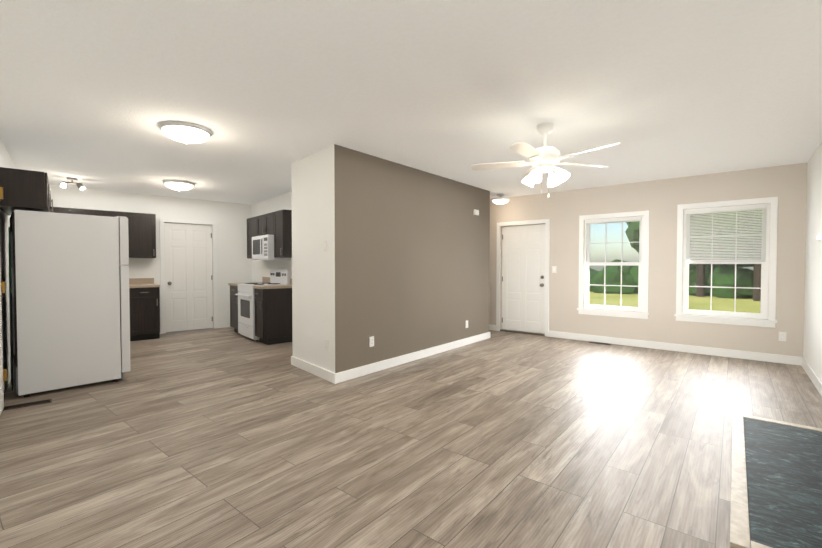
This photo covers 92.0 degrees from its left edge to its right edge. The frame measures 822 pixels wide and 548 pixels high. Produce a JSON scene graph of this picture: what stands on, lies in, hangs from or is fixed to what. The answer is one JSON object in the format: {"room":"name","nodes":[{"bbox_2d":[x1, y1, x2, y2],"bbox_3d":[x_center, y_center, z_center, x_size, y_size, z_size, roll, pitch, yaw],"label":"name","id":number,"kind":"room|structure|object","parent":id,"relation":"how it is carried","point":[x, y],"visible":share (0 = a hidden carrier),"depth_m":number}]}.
{"room":"living room","nodes":[
{"label":"living room","id":0,"kind":"room"},
{"bbox_2d":[0,138,16,389],"bbox_3d":[-2.637,-0.058,2.210,0.120,2.500,10.270,-1,2,-41],"label":"wall","id":1,"kind":"structure","parent":0,"point":[6,161],"depth_m":4.09},
{"bbox_2d":[0,187,6,414],"bbox_3d":[-3.269,0.151,3.100,0.071,2.020,0.836,-1,2,-41],"label":"door","id":2,"kind":"structure","parent":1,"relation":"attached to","point":[3,375],"depth_m":3.38},
{"bbox_2d":[0,167,52,215],"bbox_3d":[-3.911,-0.803,4.054,0.375,0.350,0.950,-1,2,-41],"label":"upper cabinet","id":3,"kind":"object","parent":1,"relation":"attached to","point":[28,190],"visible":0.83,"depth_m":3.71},
{"bbox_2d":[50,185,251,328],"bbox_3d":[-4.628,-0.166,7.195,3.620,2.500,0.120,-1,2,-41],"label":"wall","id":4,"kind":"structure","parent":0,"point":[234,263],"depth_m":7.49},
{"bbox_2d":[51,207,66,212],"bbox_3d":[-5.588,-0.642,6.076,0.458,0.760,0.298,-1,2,-41],"label":"upper cabinet","id":5,"kind":"object","parent":4,"relation":"attached to","point":[55,209],"depth_m":6.06},
{"bbox_2d":[67,208,130,257],"bbox_3d":[-5.156,-0.650,6.449,0.916,0.760,0.298,-1,2,-41],"label":"upper cabinet","id":6,"kind":"object","parent":4,"relation":"attached to","point":[69,210],"depth_m":6.44},
{"bbox_2d":[131,212,155,257],"bbox_3d":[-4.708,-0.658,6.835,0.498,0.760,0.298,-1,2,-41],"label":"upper cabinet","id":7,"kind":"object","parent":4,"relation":"attached to","point":[142,234],"depth_m":6.77},
{"bbox_2d":[164,223,212,331],"bbox_3d":[-4.191,0.060,7.513,0.800,2.010,0.117,-1,2,-41],"label":"kitchen door","id":8,"kind":"structure","parent":4,"relation":"in","point":[188,281],"depth_m":7.51},
{"bbox_2d":[160,218,217,333],"bbox_3d":[-4.177,0.027,7.496,0.950,2.100,0.018,-1,2,-41],"label":"door frame","id":9,"kind":"structure","parent":4,"relation":"attached to","point":[162,274],"depth_m":7.33},
{"bbox_2d":[218,322,229,327],"bbox_3d":[-3.562,1.013,8.051,0.680,0.105,0.016,-1,2,-41],"label":"baseboard","id":10,"kind":"structure","parent":4,"relation":"attached to","point":[224,324],"depth_m":7.90},
{"bbox_2d":[251,191,291,281],"bbox_3d":[-2.055,-0.160,6.892,0.120,2.500,3.700,-1,2,-41],"label":"wall","id":11,"kind":"structure","parent":0,"point":[261,269],"depth_m":7.53},
{"bbox_2d":[247,209,291,258],"bbox_3d":[-2.485,-0.663,7.032,0.328,0.760,1.690,-1,2,-41],"label":"upper cabinet","id":12,"kind":"object","parent":11,"relation":"attached to","point":[277,225],"visible":0.73,"depth_m":6.54},
{"bbox_2d":[252,235,290,260],"bbox_3d":[-2.464,-0.450,6.929,0.437,0.418,0.756,-1,2,-41],"label":"microwave","id":13,"kind":"object","parent":12,"relation":"attached to","point":[262,247],"visible":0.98,"depth_m":6.67},
{"bbox_2d":[291,144,489,372],"bbox_3d":[-0.623,-0.144,6.187,2.310,2.500,3.380,1,2,39],"label":"wall","id":14,"kind":"structure","parent":0,"point":[400,266],"depth_m":4.78},
{"bbox_2d":[291,356,335,383],"bbox_3d":[-1.145,1.089,4.566,0.016,0.105,1.082,-1,2,-41],"label":"baseboard","id":15,"kind":"structure","parent":14,"relation":"attached to","point":[325,374],"depth_m":4.50},
{"bbox_2d":[369,336,373,346],"bbox_3d":[-0.452,0.781,4.583,0.008,0.116,0.072,1,2,39],"label":"outlet","id":16,"kind":"object","parent":14,"relation":"attached to","point":[371,341],"visible":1,"depth_m":4.58},
{"bbox_2d":[335,332,490,383],"bbox_3d":[0.278,1.069,5.478,0.016,0.105,3.412,1,2,39],"label":"baseboard","id":17,"kind":"structure","parent":14,"relation":"attached to","point":[346,375],"depth_m":5.01},
{"bbox_2d":[0,327,821,547],"bbox_3d":[-2.613,1.212,3.626,12.500,0.100,11.750,1,2,39],"label":"floor","id":18,"kind":"structure","parent":0,"point":[227,437],"depth_m":2.69},
{"bbox_2d":[2,399,51,410],"bbox_3d":[-3.407,1.160,3.527,0.320,0.008,0.110,-1,2,-41],"label":"floor vent","id":19,"kind":"object","parent":18,"relation":"in","point":[27,404],"visible":0.96,"depth_m":3.52},
{"bbox_2d":[8,210,130,397],"bbox_3d":[-3.602,0.267,4.227,0.750,1.762,0.953,1,2,43],"label":"refrigerator","id":20,"kind":"object","parent":18,"relation":"on","point":[69,304],"visible":1,"depth_m":3.91},
{"bbox_2d":[129,278,159,340],"bbox_3d":[-5.033,0.512,6.363,1.640,1.180,0.625,-1,2,-41],"label":"base cabinet","id":21,"kind":"object","parent":18,"relation":"on","point":[144,298],"visible":0.21,"depth_m":6.57},
{"bbox_2d":[228,277,269,333],"bbox_3d":[-2.966,0.573,7.367,0.655,1.015,0.515,-1,2,-41],"label":"base cabinet","id":22,"kind":"object","parent":18,"relation":"on","point":[233,307],"visible":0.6,"depth_m":7.23},
{"bbox_2d":[235,269,290,340],"bbox_3d":[-2.565,0.504,6.862,0.705,1.175,0.760,-1,2,-41],"label":"range","id":23,"kind":"object","parent":18,"relation":"on","point":[246,315],"visible":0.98,"depth_m":6.72},
{"bbox_2d":[253,279,291,344],"bbox_3d":[-2.176,0.593,6.451,0.655,1.015,0.365,-1,2,-41],"label":"base cabinet","id":24,"kind":"object","parent":18,"relation":"on","point":[273,314],"visible":0.9,"depth_m":6.27},
{"bbox_2d":[589,341,610,344],"bbox_3d":[3.003,1.100,6.308,0.310,0.008,0.110,1,2,39],"label":"floor vent","id":25,"kind":"object","parent":18,"relation":"in","point":[600,343],"visible":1,"depth_m":6.27},
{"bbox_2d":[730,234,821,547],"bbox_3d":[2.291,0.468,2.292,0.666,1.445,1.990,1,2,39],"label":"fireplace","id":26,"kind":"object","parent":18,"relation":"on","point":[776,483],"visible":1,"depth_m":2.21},
{"bbox_2d":[0,0,821,204],"bbox_3d":[-2.613,-1.388,3.570,12.500,0.100,11.750,1,2,39],"label":"ceiling","id":27,"kind":"structure","parent":0,"point":[94,94],"depth_m":2.81},
{"bbox_2d":[60,177,85,190],"bbox_3d":[-4.890,-1.300,5.740,0.283,0.168,0.123,-1,2,-41],"label":"track light","id":28,"kind":"object","parent":27,"relation":"attached to","point":[80,186],"visible":1,"depth_m":5.72},
{"bbox_2d":[163,180,194,191],"bbox_3d":[-3.528,-1.322,6.041,0.424,0.136,0.424,1,2,39],"label":"kitchen ceiling light","id":29,"kind":"object","parent":27,"relation":"attached to","point":[180,185],"visible":1,"depth_m":5.92},
{"bbox_2d":[159,121,211,143],"bbox_3d":[-2.080,-1.271,3.673,0.424,0.136,0.424,1,2,39],"label":"kitchen ceiling light","id":30,"kind":"object","parent":27,"relation":"attached to","point":[185,132],"visible":1,"depth_m":3.56},
{"bbox_2d":[491,194,509,204],"bbox_3d":[1.587,-1.314,7.043,0.324,0.196,0.324,1,2,39],"label":"ceiling light","id":31,"kind":"object","parent":27,"relation":"attached to","point":[500,199],"visible":1,"depth_m":6.95},
{"bbox_2d":[471,122,619,196],"bbox_3d":[1.178,-1.014,3.536,1.283,0.644,1.230,1,2,39],"label":"ceiling fan","id":32,"kind":"object","parent":27,"relation":"hanging from","point":[544,159],"visible":1,"depth_m":3.51},
{"bbox_2d":[489,163,806,356],"bbox_3d":[0.616,-0.193,8.448,11.370,2.500,0.150,1,2,39],"label":"wall","id":33,"kind":"structure","parent":0,"point":[659,200],"depth_m":5.81},
{"bbox_2d":[489,324,495,330],"bbox_3d":[0.829,1.010,8.193,2.055,0.105,0.016,1,2,39],"label":"baseboard","id":34,"kind":"structure","parent":33,"relation":"attached to","point":[491,327],"depth_m":7.59},
{"bbox_2d":[496,219,549,336],"bbox_3d":[2.049,0.060,7.253,1.000,2.045,0.138,1,2,39],"label":"door frame","id":35,"kind":"structure","parent":33,"relation":"attached to","point":[547,237],"depth_m":7.08},
{"bbox_2d":[502,224,544,333],"bbox_3d":[2.046,0.083,7.250,0.848,1.935,0.117,1,2,39],"label":"entry door","id":36,"kind":"structure","parent":33,"relation":"in","point":[523,278],"depth_m":7.25},
{"bbox_2d":[577,210,648,318],"bbox_3d":[3.201,-0.144,6.294,1.030,1.625,0.180,1,2,39],"label":"double-hung window","id":37,"kind":"structure","parent":33,"relation":"in","point":[640,310],"depth_m":6.25},
{"bbox_2d":[549,331,799,364],"bbox_3d":[3.625,1.059,5.912,3.165,0.105,0.016,1,2,39],"label":"baseboard","id":38,"kind":"structure","parent":33,"relation":"attached to","point":[794,360],"depth_m":5.66},
{"bbox_2d":[674,197,777,327],"bbox_3d":[4.270,-0.155,5.421,1.090,1.665,0.180,1,2,39],"label":"double-hung window","id":39,"kind":"structure","parent":33,"relation":"in","point":[766,260],"depth_m":5.36},
{"bbox_2d":[779,332,786,340],"bbox_3d":[4.707,0.791,5.028,0.072,0.116,0.008,1,2,39],"label":"outlet","id":40,"kind":"object","parent":33,"relation":"attached to","point":[782,336],"visible":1,"depth_m":5.03},
{"bbox_2d":[803,142,821,381],"bbox_3d":[1.248,-0.018,0.351,0.150,2.500,11.600,1,2,39],"label":"wall","id":41,"kind":"structure","parent":0,"point":[812,346],"depth_m":4.34},
{"bbox_2d":[800,357,821,395],"bbox_3d":[4.007,1.103,3.889,0.016,0.105,2.590,1,2,39],"label":"baseboard","id":42,"kind":"structure","parent":41,"relation":"attached to","point":[814,378],"depth_m":4.25},
{"label":"outside","id":43,"kind":"structure","parent":0,"visible":0},
{"bbox_2d":[589,210,761,312],"bbox_3d":[46.419,-4.485,56.886,160.000,11.967,132.550,1,2,39],"label":"outdoor scenery","id":44,"kind":"object","parent":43,"point":[695,303],"depth_m":22.12}
]}

